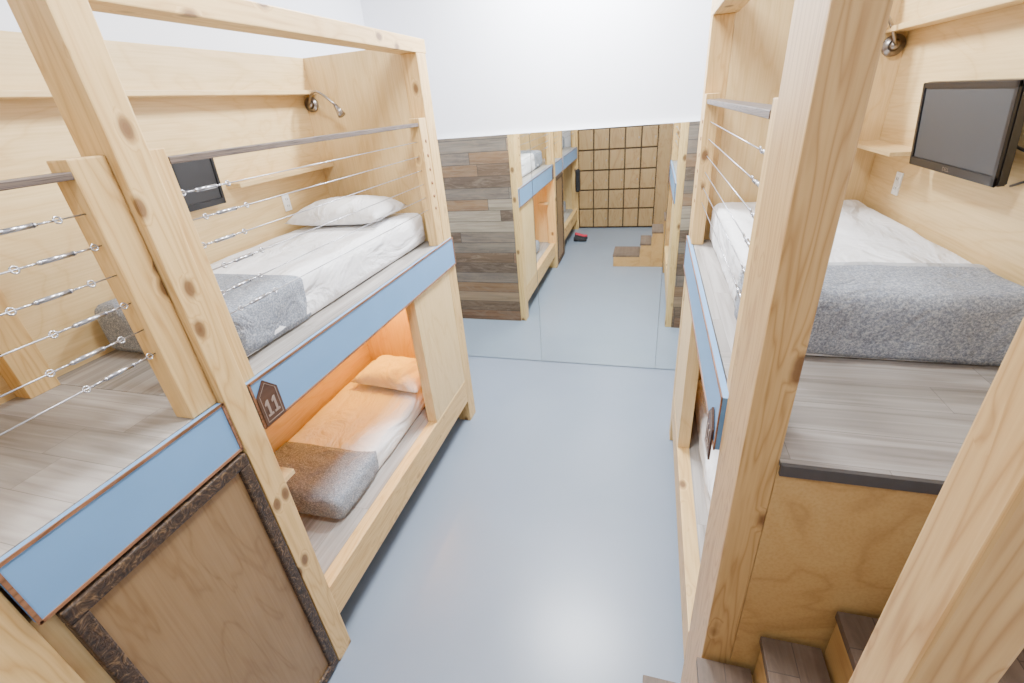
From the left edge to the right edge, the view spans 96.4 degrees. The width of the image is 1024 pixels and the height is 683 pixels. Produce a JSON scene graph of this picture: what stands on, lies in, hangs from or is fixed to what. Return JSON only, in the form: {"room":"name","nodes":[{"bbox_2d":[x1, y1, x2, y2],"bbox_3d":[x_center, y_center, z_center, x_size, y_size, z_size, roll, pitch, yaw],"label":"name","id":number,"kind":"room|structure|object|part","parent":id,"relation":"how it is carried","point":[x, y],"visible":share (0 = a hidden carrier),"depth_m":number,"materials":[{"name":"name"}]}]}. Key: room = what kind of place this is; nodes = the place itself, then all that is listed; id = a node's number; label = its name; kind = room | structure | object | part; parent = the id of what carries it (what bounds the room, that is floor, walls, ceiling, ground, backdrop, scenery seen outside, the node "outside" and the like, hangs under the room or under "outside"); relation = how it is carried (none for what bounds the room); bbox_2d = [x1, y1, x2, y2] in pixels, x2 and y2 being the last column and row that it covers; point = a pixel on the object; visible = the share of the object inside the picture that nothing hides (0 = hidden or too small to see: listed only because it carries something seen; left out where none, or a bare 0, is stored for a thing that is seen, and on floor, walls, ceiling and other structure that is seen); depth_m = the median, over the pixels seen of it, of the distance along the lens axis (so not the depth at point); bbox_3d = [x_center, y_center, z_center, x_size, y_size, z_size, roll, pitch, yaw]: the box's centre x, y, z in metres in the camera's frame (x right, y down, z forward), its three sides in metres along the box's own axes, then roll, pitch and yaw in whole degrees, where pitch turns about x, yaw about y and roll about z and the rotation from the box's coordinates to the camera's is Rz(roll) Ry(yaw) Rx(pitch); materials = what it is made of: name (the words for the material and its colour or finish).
{"room":"hostel dormitory","nodes":[
{"label":"hostel dormitory","id":0,"kind":"room"},
{"bbox_2d":[0,0,364,57],"bbox_3d":[-2.187,-0.320,2.182,0.110,4.400,6.462,3,29,16],"label":"wall","id":1,"kind":"structure","parent":0,"point":[113,27],"depth_m":2.92,"materials":[{"name":"white paint"}]},
{"bbox_2d":[327,356,683,682],"bbox_3d":[-0.022,1.777,2.655,4.304,0.082,6.738,3,29,16],"label":"floor","id":2,"kind":"structure","parent":0,"point":[538,543],"depth_m":3.19,"materials":[{"name":"grey concrete"}]},
{"bbox_2d":[0,592,84,682],"bbox_3d":[-2.074,1.204,0.543,1.045,3.196,2.007,3,29,16],"label":"bunk bed","id":3,"kind":"object","parent":2,"relation":"on","point":[26,656],"visible":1,"depth_m":1.25,"materials":[{"name":"brown wood"}]},
{"bbox_2d":[0,155,243,682],"bbox_3d":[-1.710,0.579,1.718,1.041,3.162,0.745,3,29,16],"label":"bunk bed","id":4,"kind":"object","parent":2,"relation":"on","point":[87,472],"visible":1,"depth_m":1.50,"materials":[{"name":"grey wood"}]},
{"bbox_3d":[-2.195,0.551,1.854,0.033,3.162,0.745,3,29,16],"label":"panel","id":5,"kind":"part","parent":4,"relation":"part of","materials":[{"name":"wood"}]},
{"bbox_3d":[-1.371,-0.328,1.050,0.072,0.022,0.635,3,29,16],"label":"hand rail","id":6,"kind":"part","parent":4,"relation":"part of","materials":[{"name":"grey wood"}]},
{"bbox_3d":[-1.220,0.514,1.530,0.005,0.234,0.742,3,29,16],"label":"fascia trim","id":7,"kind":"part","parent":4,"relation":"part of","materials":[{"name":"blue paint"}]},
{"bbox_3d":[-1.248,-0.139,1.555,0.085,0.908,0.110,3,29,16],"label":"rail post","id":8,"kind":"part","parent":4,"relation":"part of","materials":[{"name":"brown wood"}]},
{"bbox_2d":[55,453,337,682],"bbox_3d":[-1.155,1.299,1.961,0.044,1.534,0.696,3,29,16],"label":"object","id":9,"kind":"structure","parent":4,"relation":"attached to","point":[215,592],"depth_m":1.79,"materials":[{"name":"wood"}]},
{"bbox_3d":[-1.237,1.448,1.688,0.038,1.424,0.052,3,29,16],"label":"frame","id":10,"kind":"part","parent":9,"relation":"part of","materials":[{"name":"brown wood"}]},
{"bbox_3d":[-1.210,0.645,1.620,0.038,0.055,0.696,3,29,16],"label":"frame","id":11,"kind":"part","parent":9,"relation":"part of","materials":[{"name":"brown wood"}]},
{"bbox_3d":[-1.067,1.150,2.233,0.038,1.424,0.052,3,29,16],"label":"frame","id":12,"kind":"part","parent":9,"relation":"part of","materials":[{"name":"brown wood"}]},
{"bbox_3d":[-1.094,1.953,2.301,0.038,0.055,0.696,3,29,16],"label":"frame","id":13,"kind":"part","parent":9,"relation":"part of","materials":[{"name":"brown wood"}]},
{"bbox_2d":[0,0,475,660],"bbox_3d":[-1.290,-0.171,3.053,1.045,3.196,2.426,3,29,16],"label":"bunk bed","id":14,"kind":"object","parent":2,"relation":"on","point":[67,90],"visible":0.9,"depth_m":2.41,"materials":[{"name":"brown wood"}]},
{"bbox_2d":[0,90,316,99],"bbox_3d":[-1.828,-1.349,2.494,0.116,0.026,2.288,3,29,16],"label":"ledge shelf","id":15,"kind":"object","parent":14,"relation":"attached to","point":[4,94],"depth_m":2.57,"materials":[{"name":"brown wood"}]},
{"bbox_3d":[-1.788,-0.162,3.156,0.033,3.162,2.329,3,29,16],"label":"panel","id":16,"kind":"part","parent":14,"relation":"part of","materials":[{"name":"brown wood"}]},
{"bbox_2d":[171,158,225,211],"bbox_3d":[-1.831,-0.922,2.651,0.073,0.290,0.289,3,29,16],"label":"wall monitor","id":17,"kind":"object","parent":14,"relation":"attached to","point":[190,175],"visible":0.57,"depth_m":2.65,"materials":[{"name":"black plastic"}]},
{"bbox_3d":[-1.183,-0.237,1.733,0.074,0.908,0.074,3,29,16],"label":"rail post","id":18,"kind":"part","parent":14,"relation":"part of","materials":[{"name":"brown wood"}]},
{"bbox_2d":[256,380,285,426],"bbox_3d":[-1.064,0.257,2.013,0.010,0.204,0.118,3,29,16],"label":"number sign","id":19,"kind":"object","parent":14,"relation":"attached to","point":[269,400],"visible":1,"depth_m":2.01,"materials":[{"name":"brown wood"}]},
{"bbox_2d":[226,163,332,187],"bbox_3d":[-1.618,-1.201,3.284,0.110,0.028,0.974,3,29,16],"label":"wall shelf","id":20,"kind":"object","parent":14,"relation":"attached to","point":[258,180],"visible":0.87,"depth_m":3.15,"materials":[{"name":"brown wood"}]},
{"bbox_2d":[281,194,291,210],"bbox_3d":[-1.656,-1.022,3.370,0.010,0.116,0.069,3,29,16],"label":"power outlet","id":21,"kind":"object","parent":14,"relation":"attached to","point":[285,198],"visible":0.88,"depth_m":3.37,"materials":[{"name":"white plastic"}]},
{"bbox_3d":[-0.945,-1.070,2.396,0.072,0.023,1.944,3,29,16],"label":"hand rail","id":22,"kind":"part","parent":14,"relation":"part of","materials":[{"name":"grey wood"}]},
{"bbox_2d":[210,213,424,356],"bbox_3d":[-1.344,-0.490,2.955,0.819,0.255,2.001,3,29,16],"label":"mattress","id":23,"kind":"object","parent":14,"relation":"on","point":[330,281],"visible":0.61,"depth_m":2.86,"materials":[{"name":"white fabric"}]},
{"bbox_2d":[94,274,311,355],"bbox_3d":[-1.540,-0.153,2.323,0.835,0.249,0.538,3,29,16],"label":"blanket","id":24,"kind":"object","parent":23,"relation":"on","point":[256,325],"visible":0.34,"depth_m":2.20,"materials":[{"name":"grey fabric"}]},
{"bbox_2d":[285,195,405,225],"bbox_3d":[-1.229,-0.986,3.420,0.736,0.175,0.510,1,28,12],"label":"pillow","id":25,"kind":"object","parent":23,"relation":"on","point":[318,216],"visible":0.91,"depth_m":3.26,"materials":[{"name":"fabric"}]},
{"bbox_2d":[305,90,344,117],"bbox_3d":[-1.410,-1.754,3.395,0.417,0.192,0.096,15,33,33],"label":"reading lamp","id":26,"kind":"object","parent":14,"relation":"attached to","point":[311,104],"visible":1,"depth_m":3.38,"materials":[{"name":"silver metal"}]},
{"bbox_3d":[-0.789,-0.243,2.912,0.005,0.234,2.272,3,29,16],"label":"fascia trim","id":27,"kind":"part","parent":14,"relation":"part of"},
{"bbox_2d":[288,360,424,467],"bbox_3d":[-1.223,0.657,3.707,0.773,0.194,1.728,3,29,16],"label":"mattress","id":28,"kind":"object","parent":14,"relation":"on","point":[361,417],"visible":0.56,"depth_m":3.60,"materials":[{"name":"white fabric"}]},
{"bbox_2d":[274,442,378,518],"bbox_3d":[-1.385,0.932,3.183,0.793,0.186,0.527,3,29,16],"label":"blanket","id":29,"kind":"object","parent":28,"relation":"on","point":[327,482],"visible":0.7,"depth_m":3.06,"materials":[{"name":"grey fabric"}]},
{"bbox_2d":[351,355,420,392],"bbox_3d":[-1.014,0.255,4.032,0.680,0.177,0.453,6,30,21],"label":"pillow","id":30,"kind":"object","parent":28,"relation":"on","point":[401,373],"visible":0.89,"depth_m":3.91,"materials":[{"name":"fabric"}]},
{"bbox_3d":[-1.052,-0.667,4.002,0.869,3.162,0.041,3,29,16],"label":"panel","id":31,"kind":"part","parent":14,"relation":"part of","materials":[{"name":"brown wood"}]},
{"bbox_3d":[-0.757,0.969,3.482,0.082,0.234,2.145,3,29,16],"label":"rail","id":32,"kind":"part","parent":14,"relation":"part of","materials":[{"name":"brown wood"}]},
{"bbox_3d":[-0.638,-1.181,3.455,0.077,0.908,0.113,3,29,16],"label":"rail post","id":33,"kind":"part","parent":14,"relation":"part of","materials":[{"name":"brown wood"}]},
{"bbox_3d":[-0.567,-0.628,3.904,0.121,3.108,0.148,3,29,16],"label":"post","id":34,"kind":"part","parent":14,"relation":"part of","materials":[{"name":"brown wood"}]},
{"bbox_3d":[-0.584,0.011,3.838,0.041,1.106,0.564,3,29,16],"label":"infill panel","id":35,"kind":"part","parent":14,"relation":"part of","materials":[{"name":"brown wood"}]},
{"bbox_2d":[642,611,1023,682],"bbox_3d":[0.683,1.332,1.495,1.782,1.661,0.556,3,29,16],"label":"stairs","id":36,"kind":"structure","parent":2,"relation":"on","point":[778,661],"depth_m":1.50,"materials":[{"name":"brown wood"}]},
{"bbox_2d":[669,0,1023,682],"bbox_3d":[1.469,-0.013,2.279,1.041,3.196,2.424,3,29,16],"label":"bunk bed","id":37,"kind":"object","parent":2,"relation":"on","point":[830,471],"visible":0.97,"depth_m":1.50,"materials":[{"name":"brown wood"}]},
{"bbox_3d":[1.263,0.104,3.345,0.041,1.106,0.564,3,29,16],"label":"infill panel","id":38,"kind":"part","parent":37,"relation":"part of","materials":[{"name":"brown wood"}]},
{"bbox_3d":[1.146,1.026,3.049,0.082,0.234,1.980,3,29,16],"label":"rail","id":39,"kind":"part","parent":37,"relation":"part of","materials":[{"name":"brown wood"}]},
{"bbox_3d":[1.348,-0.524,3.379,0.121,3.108,0.121,3,29,16],"label":"post","id":40,"kind":"part","parent":37,"relation":"part of","materials":[{"name":"brown wood"}]},
{"bbox_3d":[1.002,-0.186,2.498,0.005,0.234,2.079,3,29,16],"label":"fascia trim","id":41,"kind":"part","parent":37,"relation":"part of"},
{"bbox_3d":[1.238,-1.087,2.954,0.077,0.908,0.113,3,29,16],"label":"rail post","id":42,"kind":"part","parent":37,"relation":"part of","materials":[{"name":"brown wood"}]},
{"bbox_2d":[694,379,718,514],"bbox_3d":[1.646,0.801,2.891,0.825,0.240,1.723,3,29,16],"label":"mattress","id":43,"kind":"object","parent":37,"relation":"on","point":[709,466],"visible":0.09,"depth_m":3.05,"materials":[{"name":"white fabric"}]},
{"bbox_3d":[1.526,-0.268,2.425,0.974,0.066,1.636,3,29,16],"label":"deck frame","id":44,"kind":"part","parent":37,"relation":"part of","materials":[{"name":"brown wood"}]},
{"bbox_2d":[705,407,713,459],"bbox_3d":[0.758,0.335,1.756,0.010,0.204,0.118,3,29,16],"label":"number sign","id":45,"kind":"object","parent":37,"relation":"attached to","point":[709,433],"visible":1,"depth_m":1.74,"materials":[{"name":"brown wood"}]},
{"bbox_3d":[0.961,-1.018,1.971,0.072,0.023,1.760,3,29,16],"label":"hand rail","id":46,"kind":"part","parent":37,"relation":"part of","materials":[{"name":"grey wood"}]},
{"bbox_3d":[0.752,-0.223,1.376,0.074,0.908,0.094,3,29,16],"label":"rail post","id":47,"kind":"part","parent":37,"relation":"part of","materials":[{"name":"brown wood"}]},
{"bbox_3d":[0.760,0.488,1.534,0.099,3.108,0.289,3,29,16],"label":"post","id":48,"kind":"part","parent":37,"relation":"part of","materials":[{"name":"brown wood"}]},
{"bbox_3d":[1.811,-0.503,3.199,0.869,3.162,0.041,3,29,16],"label":"panel","id":49,"kind":"part","parent":37,"relation":"part of","materials":[{"name":"brown wood"}]},
{"bbox_3d":[1.253,1.161,1.593,0.891,1.783,0.029,3,29,16],"label":"panel","id":50,"kind":"part","parent":37,"relation":"part of","materials":[{"name":"beige wood"}]},
{"bbox_2d":[709,200,971,362],"bbox_3d":[1.538,-0.416,2.308,0.853,0.268,1.644,3,29,16],"label":"mattress","id":51,"kind":"object","parent":37,"relation":"on","point":[863,234],"visible":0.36,"depth_m":2.19,"materials":[{"name":"white fabric"}]},
{"bbox_2d":[734,262,1023,365],"bbox_3d":[1.368,-0.134,1.772,0.875,0.264,0.409,3,29,16],"label":"blanket","id":52,"kind":"object","parent":51,"relation":"on","point":[955,313],"visible":0.59,"depth_m":1.60,"materials":[{"name":"grey fabric"}]},
{"bbox_2d":[857,140,911,156],"bbox_3d":[2.002,-1.045,2.466,0.165,0.019,0.588,3,29,16],"label":"wall shelf","id":53,"kind":"object","parent":37,"relation":"attached to","point":[886,148],"visible":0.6,"depth_m":2.39,"materials":[{"name":"brown wood"}]},
{"bbox_2d":[881,16,905,56],"bbox_3d":[1.909,-1.604,2.441,0.417,0.253,0.096,-6,27,-2],"label":"reading lamp","id":54,"kind":"object","parent":37,"relation":"attached to","point":[894,44],"visible":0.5,"depth_m":2.46,"materials":[{"name":"silver metal"}]},
{"bbox_2d":[891,171,903,195],"bbox_3d":[2.071,-0.850,2.464,0.010,0.116,0.069,3,29,16],"label":"power outlet","id":55,"kind":"object","parent":37,"relation":"attached to","point":[899,176],"visible":1,"depth_m":2.45,"materials":[{"name":"white plastic"}]},
{"bbox_3d":[1.945,0.048,2.117,0.033,3.162,2.310,3,29,16],"label":"panel","id":56,"kind":"part","parent":37,"relation":"part of","materials":[{"name":"brown wood"}]},
{"bbox_2d":[886,0,1023,32],"bbox_3d":[1.762,-1.148,1.495,0.116,0.026,2.269,3,29,16],"label":"ledge shelf","id":57,"kind":"object","parent":37,"relation":"attached to","point":[977,9],"depth_m":1.95,"materials":[{"name":"brown wood"}]},
{"bbox_2d":[909,78,1023,187],"bbox_3d":[1.828,-0.841,1.823,0.130,0.357,0.685,3,29,16],"label":"wall monitor","id":58,"kind":"object","parent":37,"relation":"attached to","point":[970,130],"visible":1,"depth_m":1.76,"materials":[{"name":"black plastic"}]},
{"bbox_2d":[848,317,1023,682],"bbox_3d":[0.615,0.703,0.785,0.088,3.438,0.094,3,29,16],"label":"newel post","id":59,"kind":"object","parent":2,"relation":"on","point":[954,612],"visible":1,"depth_m":0.54,"materials":[{"name":"brown wood"}]},
{"bbox_2d":[360,0,711,360],"bbox_3d":[0.670,-1.728,4.403,4.249,4.400,0.110,3,29,16],"label":"wall","id":60,"kind":"structure","parent":0,"point":[495,67],"depth_m":4.03,"materials":[{"name":"white paint"}]},
{"bbox_2d":[437,133,541,360],"bbox_3d":[-0.353,-0.913,5.078,1.284,2.482,0.038,3,29,16],"label":"wall mirror","id":61,"kind":"object","parent":60,"relation":"attached to","point":[487,180],"visible":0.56,"depth_m":4.92,"materials":[{"name":"clear glass"}]},
{"bbox_2d":[530,123,672,367],"bbox_3d":[0.884,-0.842,4.731,1.284,2.482,0.038,3,29,16],"label":"wall mirror","id":62,"kind":"object","parent":60,"relation":"attached to","point":[600,195],"visible":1,"depth_m":4.61,"materials":[{"name":"clear glass"}]},
{"bbox_2d":[655,121,699,369],"bbox_3d":[2.078,-0.774,4.396,1.194,2.482,0.038,3,29,16],"label":"wall mirror","id":63,"kind":"object","parent":60,"relation":"attached to","point":[685,137],"visible":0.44,"depth_m":4.40,"materials":[{"name":"clear glass"}]}
]}

